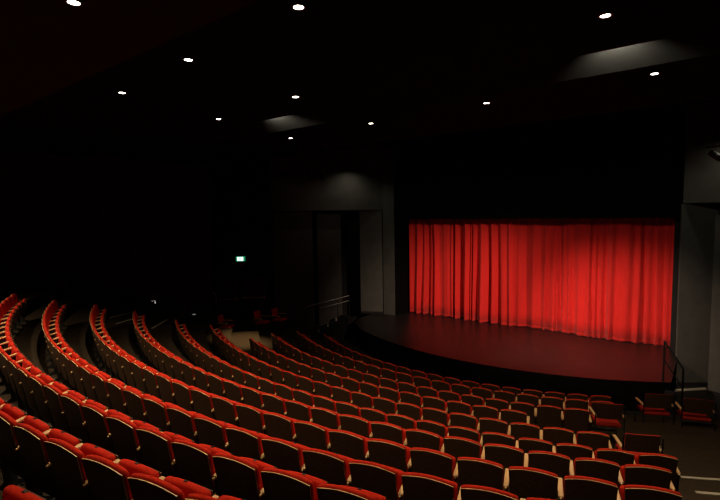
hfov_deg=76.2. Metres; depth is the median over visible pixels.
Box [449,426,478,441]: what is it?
cushion
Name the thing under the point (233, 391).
chair
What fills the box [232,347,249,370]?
chair
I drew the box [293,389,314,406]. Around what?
chair
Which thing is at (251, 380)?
cushion
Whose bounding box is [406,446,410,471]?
seat cushion
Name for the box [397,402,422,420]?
chair
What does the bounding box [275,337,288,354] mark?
chair
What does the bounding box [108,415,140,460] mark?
backrest
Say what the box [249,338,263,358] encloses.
chair
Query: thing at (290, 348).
chair
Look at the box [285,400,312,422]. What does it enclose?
chair
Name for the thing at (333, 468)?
chair
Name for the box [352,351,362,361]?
chair
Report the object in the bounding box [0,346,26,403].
chair
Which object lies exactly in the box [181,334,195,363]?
chair
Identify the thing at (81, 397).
seat cushion
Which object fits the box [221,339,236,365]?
chair
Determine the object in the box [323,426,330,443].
seat cushion
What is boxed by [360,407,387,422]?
chair
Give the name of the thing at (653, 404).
armchair
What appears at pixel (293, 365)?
chair
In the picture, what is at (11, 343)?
seat cushion
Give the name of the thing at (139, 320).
chair
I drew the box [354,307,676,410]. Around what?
stage
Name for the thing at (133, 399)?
cushion
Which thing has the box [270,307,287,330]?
armchair
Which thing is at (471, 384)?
chair
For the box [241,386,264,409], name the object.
chair
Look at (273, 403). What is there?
chair
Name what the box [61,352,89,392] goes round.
chair
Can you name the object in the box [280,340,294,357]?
chair
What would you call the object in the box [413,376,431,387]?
chair
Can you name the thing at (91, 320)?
chair
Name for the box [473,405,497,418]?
cushion
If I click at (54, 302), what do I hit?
cushion
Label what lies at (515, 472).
cushion
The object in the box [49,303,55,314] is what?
cushion
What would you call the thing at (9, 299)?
cushion
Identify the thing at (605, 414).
armchair
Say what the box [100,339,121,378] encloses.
chair
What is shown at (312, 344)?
chair
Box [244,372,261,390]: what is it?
chair
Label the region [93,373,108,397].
seat back
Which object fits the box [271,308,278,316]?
cushion
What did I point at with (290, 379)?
chair
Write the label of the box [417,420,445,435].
cushion
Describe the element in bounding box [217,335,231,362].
chair
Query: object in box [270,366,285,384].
chair
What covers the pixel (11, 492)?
chair
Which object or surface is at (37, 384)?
backrest
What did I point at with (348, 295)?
railing
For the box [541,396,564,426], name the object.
chair
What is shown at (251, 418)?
chair
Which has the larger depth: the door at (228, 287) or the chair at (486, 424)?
the door at (228, 287)
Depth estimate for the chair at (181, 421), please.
5.78 m
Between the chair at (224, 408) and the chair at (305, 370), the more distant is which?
the chair at (305, 370)
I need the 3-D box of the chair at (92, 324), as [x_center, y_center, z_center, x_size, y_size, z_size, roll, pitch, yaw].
[-6.848,2.317,12.050,0.360,0.885,0.564,-4,5,-33]
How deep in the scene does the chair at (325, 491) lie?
3.56 m
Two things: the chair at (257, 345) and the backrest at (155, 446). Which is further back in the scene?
the chair at (257, 345)
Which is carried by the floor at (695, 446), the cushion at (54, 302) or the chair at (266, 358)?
the chair at (266, 358)
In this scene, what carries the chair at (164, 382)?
on the floor at (695, 446)
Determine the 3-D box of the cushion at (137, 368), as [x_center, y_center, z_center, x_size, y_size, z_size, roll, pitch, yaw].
[-4.152,2.341,8.659,0.508,0.489,0.148,3,6,43]
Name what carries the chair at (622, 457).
on the floor at (695, 446)
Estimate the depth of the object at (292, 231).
22.86 m
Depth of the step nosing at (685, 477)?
7.92 m
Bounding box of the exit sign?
[236,256,244,260]
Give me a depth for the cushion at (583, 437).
7.83 m
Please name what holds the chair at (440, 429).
on the floor at (695, 446)
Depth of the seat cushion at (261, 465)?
4.21 m
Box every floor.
[0,285,719,499]
[339,335,719,420]
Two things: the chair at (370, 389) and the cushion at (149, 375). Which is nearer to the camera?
the cushion at (149, 375)
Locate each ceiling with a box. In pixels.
[0,0,259,115]
[0,0,719,155]
[107,27,719,165]
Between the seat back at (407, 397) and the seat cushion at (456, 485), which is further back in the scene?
the seat back at (407, 397)
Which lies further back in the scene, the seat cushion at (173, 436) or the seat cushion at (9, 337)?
the seat cushion at (9, 337)
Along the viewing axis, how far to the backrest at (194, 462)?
4.27 m
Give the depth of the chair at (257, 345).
14.31 m
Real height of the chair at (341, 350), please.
0.885 m
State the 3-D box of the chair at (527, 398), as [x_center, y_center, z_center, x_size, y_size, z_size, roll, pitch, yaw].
[4.185,3.943,11.363,0.564,0.885,0.360,1,5,21]
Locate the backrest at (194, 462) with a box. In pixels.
[173,439,215,490]
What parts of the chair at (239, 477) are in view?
armrest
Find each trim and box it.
[382,142,394,314]
[394,219,407,314]
[670,203,685,352]
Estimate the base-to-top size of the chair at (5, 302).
0.885 m
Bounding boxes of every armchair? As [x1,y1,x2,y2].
[216,314,234,331]
[252,310,270,333]
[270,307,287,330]
[588,403,625,440]
[612,433,663,454]
[634,393,675,424]
[674,398,716,430]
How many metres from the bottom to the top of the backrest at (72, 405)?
0.489 m
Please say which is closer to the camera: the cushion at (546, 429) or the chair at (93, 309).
the cushion at (546, 429)
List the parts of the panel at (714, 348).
kick rail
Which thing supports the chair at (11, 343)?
on the floor at (695, 446)
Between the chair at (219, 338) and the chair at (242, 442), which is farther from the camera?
the chair at (219, 338)
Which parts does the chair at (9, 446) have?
armrest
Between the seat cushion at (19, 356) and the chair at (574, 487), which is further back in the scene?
the seat cushion at (19, 356)
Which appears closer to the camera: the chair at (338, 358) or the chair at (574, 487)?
the chair at (574, 487)
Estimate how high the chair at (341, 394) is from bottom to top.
0.885 m
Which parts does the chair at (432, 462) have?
armrest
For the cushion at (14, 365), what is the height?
0.489 m
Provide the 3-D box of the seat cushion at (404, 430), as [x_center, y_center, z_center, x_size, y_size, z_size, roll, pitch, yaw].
[0.507,2.842,6.956,0.456,0.348,0.107,1,5,27]
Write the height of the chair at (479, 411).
0.885 m
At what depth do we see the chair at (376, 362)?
14.98 m
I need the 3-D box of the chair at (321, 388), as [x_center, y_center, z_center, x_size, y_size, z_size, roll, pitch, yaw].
[-0.738,3.408,10.482,0.564,0.885,0.360,3,6,38]
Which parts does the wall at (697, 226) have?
kick rail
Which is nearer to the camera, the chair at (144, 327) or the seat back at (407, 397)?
the seat back at (407, 397)
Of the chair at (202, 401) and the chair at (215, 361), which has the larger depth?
the chair at (215, 361)
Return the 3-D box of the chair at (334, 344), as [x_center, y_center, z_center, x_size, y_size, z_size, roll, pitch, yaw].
[-0.813,3.857,17.348,0.360,0.885,0.564,-3,5,-26]
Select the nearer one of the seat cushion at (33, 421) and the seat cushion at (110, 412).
the seat cushion at (33, 421)
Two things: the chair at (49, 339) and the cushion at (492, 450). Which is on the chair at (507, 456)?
the cushion at (492, 450)
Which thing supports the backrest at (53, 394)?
on the chair at (53, 394)
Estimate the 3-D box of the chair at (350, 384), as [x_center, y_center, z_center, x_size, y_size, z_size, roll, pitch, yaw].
[-0.118,3.532,11.246,0.564,0.885,0.360,3,6,38]
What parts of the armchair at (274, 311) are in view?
seat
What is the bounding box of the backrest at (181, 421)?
[168,406,196,443]
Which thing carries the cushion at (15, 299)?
on the chair at (16, 301)
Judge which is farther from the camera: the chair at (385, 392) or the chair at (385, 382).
the chair at (385, 382)
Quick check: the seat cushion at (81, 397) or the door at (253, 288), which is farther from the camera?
the door at (253, 288)
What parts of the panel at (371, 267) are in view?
kick rail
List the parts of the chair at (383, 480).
armrest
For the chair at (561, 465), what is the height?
0.885 m
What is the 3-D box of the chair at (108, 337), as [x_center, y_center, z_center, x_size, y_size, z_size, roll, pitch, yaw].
[-6.228,2.378,11.155,0.360,0.885,0.564,-4,6,-36]
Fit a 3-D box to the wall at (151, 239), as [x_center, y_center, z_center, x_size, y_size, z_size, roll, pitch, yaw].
[-13.008,-0.348,15.149,0.399,11.000,18.133,3,6,41]
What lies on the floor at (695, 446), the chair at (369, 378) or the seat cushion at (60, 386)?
the chair at (369, 378)
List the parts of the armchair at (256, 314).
seat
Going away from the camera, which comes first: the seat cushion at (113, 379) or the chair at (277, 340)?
the seat cushion at (113, 379)
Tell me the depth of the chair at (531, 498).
3.88 m
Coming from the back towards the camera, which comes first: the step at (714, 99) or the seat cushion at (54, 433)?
the step at (714, 99)
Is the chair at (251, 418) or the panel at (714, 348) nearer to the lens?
the chair at (251, 418)
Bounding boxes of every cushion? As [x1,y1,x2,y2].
[0,303,7,315]
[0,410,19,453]
[2,404,24,421]
[3,300,10,312]
[3,352,12,375]
[6,297,14,308]
[6,335,11,350]
[8,340,14,349]
[10,360,21,384]
[11,294,18,303]
[11,346,19,356]
[16,352,24,363]
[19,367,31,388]
[22,359,32,369]
[23,416,49,435]
[30,366,41,375]
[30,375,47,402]
[40,373,53,383]
[45,310,51,322]
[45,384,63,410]
[47,306,53,318]
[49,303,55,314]
[49,429,79,449]
[52,300,58,309]
[52,381,68,392]
[61,341,67,349]
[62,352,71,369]
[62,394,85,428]
[66,346,73,355]
[68,390,85,400]
[71,352,79,359]
[71,359,81,378]
[78,358,88,365]
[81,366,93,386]
[81,443,115,460]
[85,399,106,410]
[85,455,132,499]
[87,364,98,372]
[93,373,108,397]
[94,304,99,314]
[98,371,110,379]
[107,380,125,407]
[107,409,130,420]
[110,378,124,386]
[114,344,120,350]
[119,459,158,477]
[120,349,127,355]
[122,355,132,374]
[124,389,146,421]
[125,386,141,393]
[127,355,135,360]
[131,473,184,499]
[132,361,143,378]
[133,420,158,430]
[143,367,157,388]
[143,394,161,401]
[145,397,169,431]
[157,374,173,397]
[163,432,191,441]
[164,476,211,498]
[165,402,182,408]
[171,357,182,374]
[173,381,192,409]
[182,362,194,381]
[187,493,219,499]
[189,411,208,417]
[194,368,208,388]
[198,444,230,455]
[217,314,223,322]
[219,421,236,427]
[219,495,241,499]
[232,367,244,381]
[241,457,274,487]
[245,372,259,386]
[252,431,269,452]
[253,310,260,317]
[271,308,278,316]
[286,470,326,499]
[289,441,308,464]
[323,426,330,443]
[338,454,353,477]
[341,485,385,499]
[363,436,368,452]
[388,466,403,499]
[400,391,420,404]
[403,429,405,442]
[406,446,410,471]
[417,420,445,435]
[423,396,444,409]
[423,407,447,426]
[440,436,442,450]
[444,436,479,444]
[448,480,457,499]
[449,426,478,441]
[450,413,476,422]
[452,456,455,481]
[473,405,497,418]
[480,418,506,423]
[484,443,523,457]
[501,409,526,416]
[508,466,558,478]
[510,422,539,432]
[518,438,552,448]
[528,451,569,462]
[543,427,573,432]
[556,443,592,449]
[564,408,588,420]
[575,458,618,465]
[577,431,608,443]
[596,448,633,457]
[619,485,623,499]
[620,466,623,484]
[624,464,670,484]
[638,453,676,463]
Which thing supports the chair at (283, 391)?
on the floor at (695, 446)
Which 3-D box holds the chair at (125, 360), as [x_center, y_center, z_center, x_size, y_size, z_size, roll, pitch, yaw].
[-4.452,2.514,9.096,0.360,0.885,0.564,-5,6,-44]
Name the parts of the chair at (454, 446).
armrest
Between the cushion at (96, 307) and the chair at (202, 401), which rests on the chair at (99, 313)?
the cushion at (96, 307)
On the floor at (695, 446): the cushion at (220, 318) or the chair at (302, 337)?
the chair at (302, 337)
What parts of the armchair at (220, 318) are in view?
seat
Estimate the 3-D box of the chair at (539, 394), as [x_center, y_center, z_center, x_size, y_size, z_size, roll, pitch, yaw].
[4.707,4.160,12.431,0.564,0.885,0.360,1,5,21]
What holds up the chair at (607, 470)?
on the floor at (695, 446)
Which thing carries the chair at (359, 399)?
on the floor at (695, 446)
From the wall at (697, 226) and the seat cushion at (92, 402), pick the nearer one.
the seat cushion at (92, 402)
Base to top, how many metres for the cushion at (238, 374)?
0.489 m
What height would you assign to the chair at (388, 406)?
0.885 m
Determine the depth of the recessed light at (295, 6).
5.19 m
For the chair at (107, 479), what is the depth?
3.38 m
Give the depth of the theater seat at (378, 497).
3.74 m
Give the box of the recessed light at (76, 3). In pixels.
[63,0,83,6]
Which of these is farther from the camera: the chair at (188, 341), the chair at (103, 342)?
the chair at (188, 341)
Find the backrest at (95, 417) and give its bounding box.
[83,404,110,443]
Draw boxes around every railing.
[305,295,349,337]
[662,341,684,406]
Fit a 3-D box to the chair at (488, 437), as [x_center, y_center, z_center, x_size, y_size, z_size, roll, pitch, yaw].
[2.283,3.327,7.428,0.564,0.885,0.360,1,5,23]
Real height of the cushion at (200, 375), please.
0.489 m
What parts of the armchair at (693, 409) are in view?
leg, seat, rail, leg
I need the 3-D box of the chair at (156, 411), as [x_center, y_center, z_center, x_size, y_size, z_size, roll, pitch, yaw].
[-2.614,2.410,6.233,0.564,0.885,0.360,2,6,35]
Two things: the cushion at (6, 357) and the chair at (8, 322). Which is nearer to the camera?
the cushion at (6, 357)
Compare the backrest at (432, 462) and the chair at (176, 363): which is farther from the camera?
the chair at (176, 363)
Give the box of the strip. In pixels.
[675,387,705,391]
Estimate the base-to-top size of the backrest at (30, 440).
0.489 m
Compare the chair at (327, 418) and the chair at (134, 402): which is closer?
the chair at (134, 402)
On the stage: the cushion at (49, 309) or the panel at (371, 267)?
the panel at (371, 267)
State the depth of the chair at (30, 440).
3.93 m
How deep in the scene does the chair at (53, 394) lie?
5.79 m
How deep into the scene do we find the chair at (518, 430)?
8.20 m
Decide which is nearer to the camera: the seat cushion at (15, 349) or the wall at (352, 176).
the seat cushion at (15, 349)
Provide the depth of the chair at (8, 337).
8.74 m
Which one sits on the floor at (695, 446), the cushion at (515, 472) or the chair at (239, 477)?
the chair at (239, 477)
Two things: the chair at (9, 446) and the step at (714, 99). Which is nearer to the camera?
the chair at (9, 446)
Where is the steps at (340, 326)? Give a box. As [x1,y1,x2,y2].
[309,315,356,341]
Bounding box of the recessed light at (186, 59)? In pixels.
[182,57,194,61]
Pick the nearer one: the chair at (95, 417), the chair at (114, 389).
the chair at (95, 417)
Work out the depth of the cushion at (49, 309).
12.51 m
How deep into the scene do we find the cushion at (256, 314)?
20.04 m
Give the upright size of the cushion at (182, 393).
0.489 m
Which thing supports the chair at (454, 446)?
on the floor at (695, 446)
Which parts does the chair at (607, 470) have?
armrest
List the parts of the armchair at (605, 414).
leg, seat, rail, leg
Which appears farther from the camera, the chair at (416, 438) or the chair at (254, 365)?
the chair at (254, 365)
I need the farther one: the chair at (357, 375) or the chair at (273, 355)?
the chair at (273, 355)
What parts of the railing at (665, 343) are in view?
post, rail, rail, post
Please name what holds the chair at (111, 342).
on the floor at (695, 446)
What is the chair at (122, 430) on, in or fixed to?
on the floor at (695, 446)
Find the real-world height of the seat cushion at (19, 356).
0.348 m
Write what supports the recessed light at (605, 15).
in the ceiling at (249, 63)
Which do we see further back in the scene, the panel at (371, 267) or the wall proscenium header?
the panel at (371, 267)
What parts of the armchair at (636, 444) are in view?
armrest, seat, leg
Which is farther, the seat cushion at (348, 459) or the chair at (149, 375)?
the chair at (149, 375)
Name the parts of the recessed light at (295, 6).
lamp glass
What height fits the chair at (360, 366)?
0.885 m
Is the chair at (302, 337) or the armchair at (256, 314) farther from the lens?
the armchair at (256, 314)
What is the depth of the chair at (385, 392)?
10.46 m
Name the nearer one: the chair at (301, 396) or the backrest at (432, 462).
the backrest at (432, 462)
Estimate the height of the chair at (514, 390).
0.885 m
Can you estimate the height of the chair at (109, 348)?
0.885 m
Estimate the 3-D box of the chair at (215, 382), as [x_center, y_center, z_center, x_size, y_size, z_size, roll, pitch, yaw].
[-2.674,2.838,8.966,0.564,0.885,0.360,3,6,40]
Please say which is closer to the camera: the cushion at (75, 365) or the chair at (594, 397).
the cushion at (75, 365)
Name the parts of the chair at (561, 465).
armrest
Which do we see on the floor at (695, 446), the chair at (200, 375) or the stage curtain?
the chair at (200, 375)
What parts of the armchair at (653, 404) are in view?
leg, leg, seat, rail, leg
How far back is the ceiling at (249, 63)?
6.95 m
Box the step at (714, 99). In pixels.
[209,99,716,165]
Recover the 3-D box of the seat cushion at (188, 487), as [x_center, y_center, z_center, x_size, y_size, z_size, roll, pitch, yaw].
[-1.278,1.862,3.357,0.456,0.348,0.107,1,5,27]
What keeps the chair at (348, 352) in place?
on the floor at (695, 446)
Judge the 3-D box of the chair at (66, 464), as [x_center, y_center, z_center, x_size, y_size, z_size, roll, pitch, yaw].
[-2.251,1.949,3.780,0.564,0.885,0.360,2,5,31]
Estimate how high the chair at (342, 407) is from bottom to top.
0.885 m
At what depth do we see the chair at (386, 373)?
13.14 m
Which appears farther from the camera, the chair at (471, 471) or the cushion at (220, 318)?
the cushion at (220, 318)
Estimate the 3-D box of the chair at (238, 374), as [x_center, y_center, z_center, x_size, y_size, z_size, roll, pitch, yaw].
[-2.688,3.147,10.690,0.564,0.885,0.360,4,6,44]
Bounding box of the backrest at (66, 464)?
[47,438,88,498]
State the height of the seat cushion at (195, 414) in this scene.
0.348 m
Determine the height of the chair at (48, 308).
0.885 m
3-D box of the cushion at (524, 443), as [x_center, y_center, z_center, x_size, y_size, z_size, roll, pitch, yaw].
[2.723,3.141,7.140,0.508,0.489,0.148,1,5,21]
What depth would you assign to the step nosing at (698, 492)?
7.06 m
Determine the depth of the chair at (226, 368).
10.94 m
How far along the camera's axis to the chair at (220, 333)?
15.31 m
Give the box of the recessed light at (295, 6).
[290,3,305,10]
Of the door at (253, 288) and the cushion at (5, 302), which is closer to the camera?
the cushion at (5, 302)
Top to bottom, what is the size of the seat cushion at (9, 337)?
0.348 m
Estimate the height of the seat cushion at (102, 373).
0.348 m
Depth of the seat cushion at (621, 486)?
4.82 m
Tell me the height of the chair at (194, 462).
0.885 m
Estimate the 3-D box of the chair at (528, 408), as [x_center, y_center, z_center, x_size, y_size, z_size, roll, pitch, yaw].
[3.680,3.795,10.310,0.564,0.885,0.360,1,5,21]
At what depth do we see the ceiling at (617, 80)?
10.27 m
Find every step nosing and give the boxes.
[680,476,719,480]
[695,491,719,495]
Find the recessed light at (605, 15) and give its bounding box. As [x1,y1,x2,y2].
[597,12,613,18]
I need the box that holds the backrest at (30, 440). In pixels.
[16,423,50,473]
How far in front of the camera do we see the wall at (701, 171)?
14.65 m
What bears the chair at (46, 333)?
on the floor at (695, 446)
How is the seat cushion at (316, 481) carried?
on the chair at (278, 484)
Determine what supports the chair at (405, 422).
on the floor at (695, 446)
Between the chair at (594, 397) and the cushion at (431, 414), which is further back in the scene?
the chair at (594, 397)
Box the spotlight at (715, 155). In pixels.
[708,145,719,161]
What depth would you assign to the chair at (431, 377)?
13.55 m
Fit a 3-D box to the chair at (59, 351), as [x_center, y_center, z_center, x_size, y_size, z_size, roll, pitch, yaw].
[-5.507,2.259,8.707,0.360,0.885,0.564,-5,6,-43]
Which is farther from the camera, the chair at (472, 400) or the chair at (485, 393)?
the chair at (485, 393)
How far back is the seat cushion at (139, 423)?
5.06 m
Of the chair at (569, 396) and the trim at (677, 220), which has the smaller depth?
the chair at (569, 396)
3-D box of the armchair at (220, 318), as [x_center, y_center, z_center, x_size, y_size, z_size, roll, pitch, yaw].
[-5.664,3.205,19.296,0.594,0.934,0.622,0,5,8]
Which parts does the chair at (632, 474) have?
armrest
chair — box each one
[0,303,17,339]
[0,308,14,325]
[0,316,12,329]
[0,320,11,333]
[0,325,10,339]
[0,330,11,344]
[0,335,13,377]
[0,340,16,385]
[0,346,20,395]
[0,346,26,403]
[0,397,6,469]
[0,404,27,490]
[0,410,54,499]
[1,352,34,410]
[2,300,20,335]
[2,485,46,499]
[5,297,24,330]
[8,360,43,417]
[10,294,29,326]
[13,423,81,499]
[17,367,55,423]
[28,375,70,428]
[42,317,59,356]
[42,322,60,362]
[42,326,62,368]
[43,314,59,350]
[43,384,87,433]
[44,310,60,345]
[44,331,65,375]
[44,438,119,499]
[46,306,62,322]
[46,336,69,381]
[48,303,64,334]
[50,341,74,386]
[51,300,68,330]
[55,347,81,390]
[60,394,108,443]
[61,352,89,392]
[69,359,99,397]
[79,366,112,402]
[81,404,132,453]
[81,455,165,499]
[89,314,104,347]
[89,318,104,352]
[90,311,104,343]
[90,322,106,358]
[91,307,105,338]
[91,326,108,363]
[91,373,126,409]
[93,304,107,329]
[93,330,111,369]
[96,335,116,374]
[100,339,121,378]
[105,344,128,382]
[106,380,143,415]
[106,415,162,464]
[112,350,136,385]
[120,355,146,388]
[122,389,163,423]
[127,473,218,499]
[130,361,158,393]
[132,314,144,344]
[132,317,145,348]
[133,311,145,339]
[133,321,147,353]
[134,325,149,358]
[136,329,152,363]
[136,427,194,477]
[139,333,156,366]
[142,367,171,399]
[143,337,161,370]
[143,397,185,431]
[148,342,167,372]
[154,346,175,374]
[156,374,187,404]
[161,351,183,378]
[166,406,208,443]
[170,357,194,382]
[171,439,232,496]
[172,381,198,411]
[175,320,186,347]
[175,323,187,352]
[177,327,189,356]
[179,331,192,360]
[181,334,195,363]
[181,362,206,386]
[184,493,245,499]
[185,338,201,366]
[190,343,206,366]
[190,388,218,419]
[193,368,214,392]
[194,416,236,452]
[196,347,213,370]
[203,352,222,373]
[207,374,227,397]
[209,324,220,351]
[211,328,223,355]
[211,357,231,377]
[211,396,241,426]
[212,453,277,499]
[214,331,226,360]
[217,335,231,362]
[220,362,241,381]
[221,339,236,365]
[223,380,246,403]
[225,426,269,462]
[226,343,242,365]
[231,367,249,385]
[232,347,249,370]
[236,404,267,434]
[240,352,258,372]
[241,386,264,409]
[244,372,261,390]
[248,356,263,376]
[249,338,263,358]
[254,342,269,360]
[258,361,272,381]
[258,378,276,394]
[261,346,277,364]
[261,437,308,472]
[261,468,327,499]
[262,393,287,416]
[263,412,296,442]
[268,350,280,367]
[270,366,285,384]
[271,333,282,353]
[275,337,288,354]
[275,383,294,400]
[277,354,289,370]
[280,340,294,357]
[283,371,299,389]
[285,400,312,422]
[286,344,300,359]
[287,359,300,375]
[293,348,303,363]
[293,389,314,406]
[294,420,330,451]
[296,331,307,351]
[297,376,315,394]
[298,363,312,379]
[299,334,311,352]
[301,352,312,366]
[302,448,353,486]
[304,338,317,355]
[310,341,317,356]
[311,356,323,370]
[311,407,340,429]
[312,368,327,383]
[313,381,332,399]
[313,395,336,412]
[316,345,325,359]
[316,483,385,499]
[322,360,335,373]
[323,334,333,348]
[324,349,334,363]
[326,337,338,351]
[326,372,342,387]
[329,429,369,460]
[331,340,341,352]
[331,386,352,403]
[333,352,343,365]
[334,365,348,377]
[336,401,360,416]
[337,344,345,355]
[339,414,372,437]
[342,377,360,391]
[343,356,355,369]
[344,347,353,359]
[348,369,363,381]
[349,460,403,499]
[351,392,373,408]
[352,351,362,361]
[354,360,367,373]
[360,382,379,396]
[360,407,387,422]
[361,355,372,364]
[363,373,380,387]
[367,364,381,377]
[367,438,411,471]
[371,421,406,445]
[372,359,383,368]
[373,397,397,413]
[379,387,400,402]
[380,378,398,391]
[381,368,397,382]
[384,362,397,372]
[387,414,416,428]
[396,372,413,384]
[397,366,411,374]
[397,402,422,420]
[398,382,417,393]
[400,391,423,408]
[402,472,460,499]
[406,429,444,452]
[410,448,458,493]
[411,370,426,377]
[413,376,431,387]
[417,420,448,443]
[418,386,438,397]
[422,407,450,431]
[423,396,447,413]
[427,374,443,380]
[432,380,451,391]
[439,390,461,401]
[443,436,484,463]
[444,377,461,384]
[447,401,473,415]
[448,426,482,450]
[450,413,479,432]
[451,384,471,395]
[457,457,508,491]
[460,485,525,499]
[461,394,485,410]
[462,380,480,388]
[472,387,493,403]
[473,405,500,422]
[479,418,510,439]
[481,384,501,394]
[482,432,518,447]
[484,443,527,483]
[485,398,510,416]
[494,390,516,408]
[501,409,529,432]
[502,387,522,398]
[508,466,563,499]
[510,422,542,446]
[511,402,536,424]
[517,394,540,417]
[518,438,555,466]
[523,389,544,404]
[526,497,553,499]
[528,451,573,496]
[537,405,563,429]
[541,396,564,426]
[543,427,576,446]
[545,392,565,401]
[556,443,594,466]
[563,408,591,434]
[563,476,620,499]
[565,399,588,410]
[566,394,588,404]
[574,458,623,489]
[576,431,611,451]
[588,395,610,402]
[589,401,614,431]
[594,448,635,466]
[619,485,681,499]
[620,464,674,490]
[634,453,680,491]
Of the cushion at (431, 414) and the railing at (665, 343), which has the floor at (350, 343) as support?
the railing at (665, 343)
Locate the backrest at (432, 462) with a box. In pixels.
[411,448,452,480]
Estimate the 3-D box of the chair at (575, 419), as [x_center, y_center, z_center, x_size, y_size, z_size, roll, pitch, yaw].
[4.709,3.806,9.960,0.564,0.885,0.360,0,5,17]
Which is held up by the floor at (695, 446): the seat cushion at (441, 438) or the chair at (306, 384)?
the chair at (306, 384)
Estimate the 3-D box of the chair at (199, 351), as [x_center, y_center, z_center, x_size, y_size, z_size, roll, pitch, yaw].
[-4.134,3.041,12.312,0.360,0.885,0.564,-4,6,-37]
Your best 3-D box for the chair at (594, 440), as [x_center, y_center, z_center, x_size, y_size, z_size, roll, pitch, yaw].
[4.062,3.530,7.999,0.564,0.885,0.360,0,5,17]
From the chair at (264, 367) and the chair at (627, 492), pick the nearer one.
the chair at (627, 492)
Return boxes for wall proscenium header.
[393,105,686,218]
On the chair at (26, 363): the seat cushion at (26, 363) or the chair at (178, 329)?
the seat cushion at (26, 363)
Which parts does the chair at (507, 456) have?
armrest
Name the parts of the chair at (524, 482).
armrest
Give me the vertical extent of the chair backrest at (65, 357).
0.489 m
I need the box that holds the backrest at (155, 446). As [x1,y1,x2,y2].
[138,427,174,474]
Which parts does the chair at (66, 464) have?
armrest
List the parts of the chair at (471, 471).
armrest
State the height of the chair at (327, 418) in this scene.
0.885 m
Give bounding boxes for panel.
[316,214,341,325]
[359,210,382,313]
[707,215,719,396]
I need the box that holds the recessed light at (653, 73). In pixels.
[648,72,660,75]
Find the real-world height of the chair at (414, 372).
0.885 m
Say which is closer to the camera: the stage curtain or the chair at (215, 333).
the chair at (215, 333)
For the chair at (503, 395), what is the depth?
11.40 m
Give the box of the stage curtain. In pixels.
[409,218,674,346]
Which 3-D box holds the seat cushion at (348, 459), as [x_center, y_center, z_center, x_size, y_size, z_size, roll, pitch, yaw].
[-0.256,2.369,4.946,0.456,0.348,0.107,1,5,27]
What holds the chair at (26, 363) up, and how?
on the floor at (695, 446)
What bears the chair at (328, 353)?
on the floor at (695, 446)
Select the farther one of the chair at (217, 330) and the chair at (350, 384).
the chair at (217, 330)
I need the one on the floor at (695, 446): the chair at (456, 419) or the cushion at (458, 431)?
the chair at (456, 419)
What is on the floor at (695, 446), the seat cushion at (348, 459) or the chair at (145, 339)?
the chair at (145, 339)
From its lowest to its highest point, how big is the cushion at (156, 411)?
0.489 m
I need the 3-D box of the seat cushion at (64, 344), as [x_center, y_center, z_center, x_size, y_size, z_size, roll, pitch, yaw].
[-6.180,2.093,9.601,0.107,0.348,0.456,-5,6,-40]
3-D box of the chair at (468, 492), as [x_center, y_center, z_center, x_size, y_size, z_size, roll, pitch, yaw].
[1.221,2.513,4.180,0.564,0.885,0.360,1,5,22]
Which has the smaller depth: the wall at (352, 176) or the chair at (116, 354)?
the chair at (116, 354)
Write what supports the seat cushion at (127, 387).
on the chair at (114, 389)
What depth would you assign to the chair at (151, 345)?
11.18 m
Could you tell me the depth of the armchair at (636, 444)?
7.67 m
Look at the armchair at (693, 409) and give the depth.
11.14 m
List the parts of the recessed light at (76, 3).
lamp glass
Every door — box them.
[216,276,240,321]
[240,275,268,320]
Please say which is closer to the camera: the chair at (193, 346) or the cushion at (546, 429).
the cushion at (546, 429)
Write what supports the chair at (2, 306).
on the floor at (695, 446)
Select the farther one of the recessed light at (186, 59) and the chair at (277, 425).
the recessed light at (186, 59)
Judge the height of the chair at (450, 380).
0.885 m
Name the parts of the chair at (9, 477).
armrest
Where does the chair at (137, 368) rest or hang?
on the floor at (695, 446)
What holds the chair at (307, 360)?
on the floor at (695, 446)
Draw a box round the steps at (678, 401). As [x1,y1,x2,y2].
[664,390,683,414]
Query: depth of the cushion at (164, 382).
7.85 m
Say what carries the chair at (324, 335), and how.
on the floor at (695, 446)
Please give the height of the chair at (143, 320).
0.885 m
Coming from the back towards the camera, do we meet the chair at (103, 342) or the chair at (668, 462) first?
the chair at (103, 342)
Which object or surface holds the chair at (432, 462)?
on the floor at (695, 446)
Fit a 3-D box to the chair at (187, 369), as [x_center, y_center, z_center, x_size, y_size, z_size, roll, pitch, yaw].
[-3.481,2.793,9.694,0.564,0.885,0.360,3,6,44]
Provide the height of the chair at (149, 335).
0.885 m
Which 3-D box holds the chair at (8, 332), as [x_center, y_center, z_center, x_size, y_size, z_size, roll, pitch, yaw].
[-7.274,1.929,9.314,0.360,0.885,0.564,-5,6,-39]
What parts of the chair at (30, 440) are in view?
armrest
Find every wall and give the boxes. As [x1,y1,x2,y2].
[0,150,214,314]
[209,158,275,321]
[270,144,382,210]
[272,210,409,319]
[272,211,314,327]
[675,203,719,385]
[683,100,719,202]
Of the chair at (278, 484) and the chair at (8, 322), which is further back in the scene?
the chair at (8, 322)
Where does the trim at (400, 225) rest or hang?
attached to the wall proscenium header
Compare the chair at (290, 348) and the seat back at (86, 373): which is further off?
the chair at (290, 348)
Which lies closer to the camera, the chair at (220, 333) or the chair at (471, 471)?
the chair at (471, 471)
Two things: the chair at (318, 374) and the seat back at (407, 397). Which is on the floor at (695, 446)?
the chair at (318, 374)
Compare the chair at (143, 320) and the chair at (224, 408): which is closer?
the chair at (224, 408)
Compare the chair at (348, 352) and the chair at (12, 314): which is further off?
the chair at (348, 352)
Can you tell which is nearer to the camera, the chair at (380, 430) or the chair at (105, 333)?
the chair at (380, 430)
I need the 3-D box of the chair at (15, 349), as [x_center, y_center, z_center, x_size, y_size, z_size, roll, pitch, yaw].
[-6.198,2.010,8.085,0.360,0.885,0.564,-5,6,-43]
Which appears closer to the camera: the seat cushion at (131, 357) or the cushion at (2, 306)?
the seat cushion at (131, 357)
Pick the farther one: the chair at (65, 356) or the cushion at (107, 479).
the chair at (65, 356)

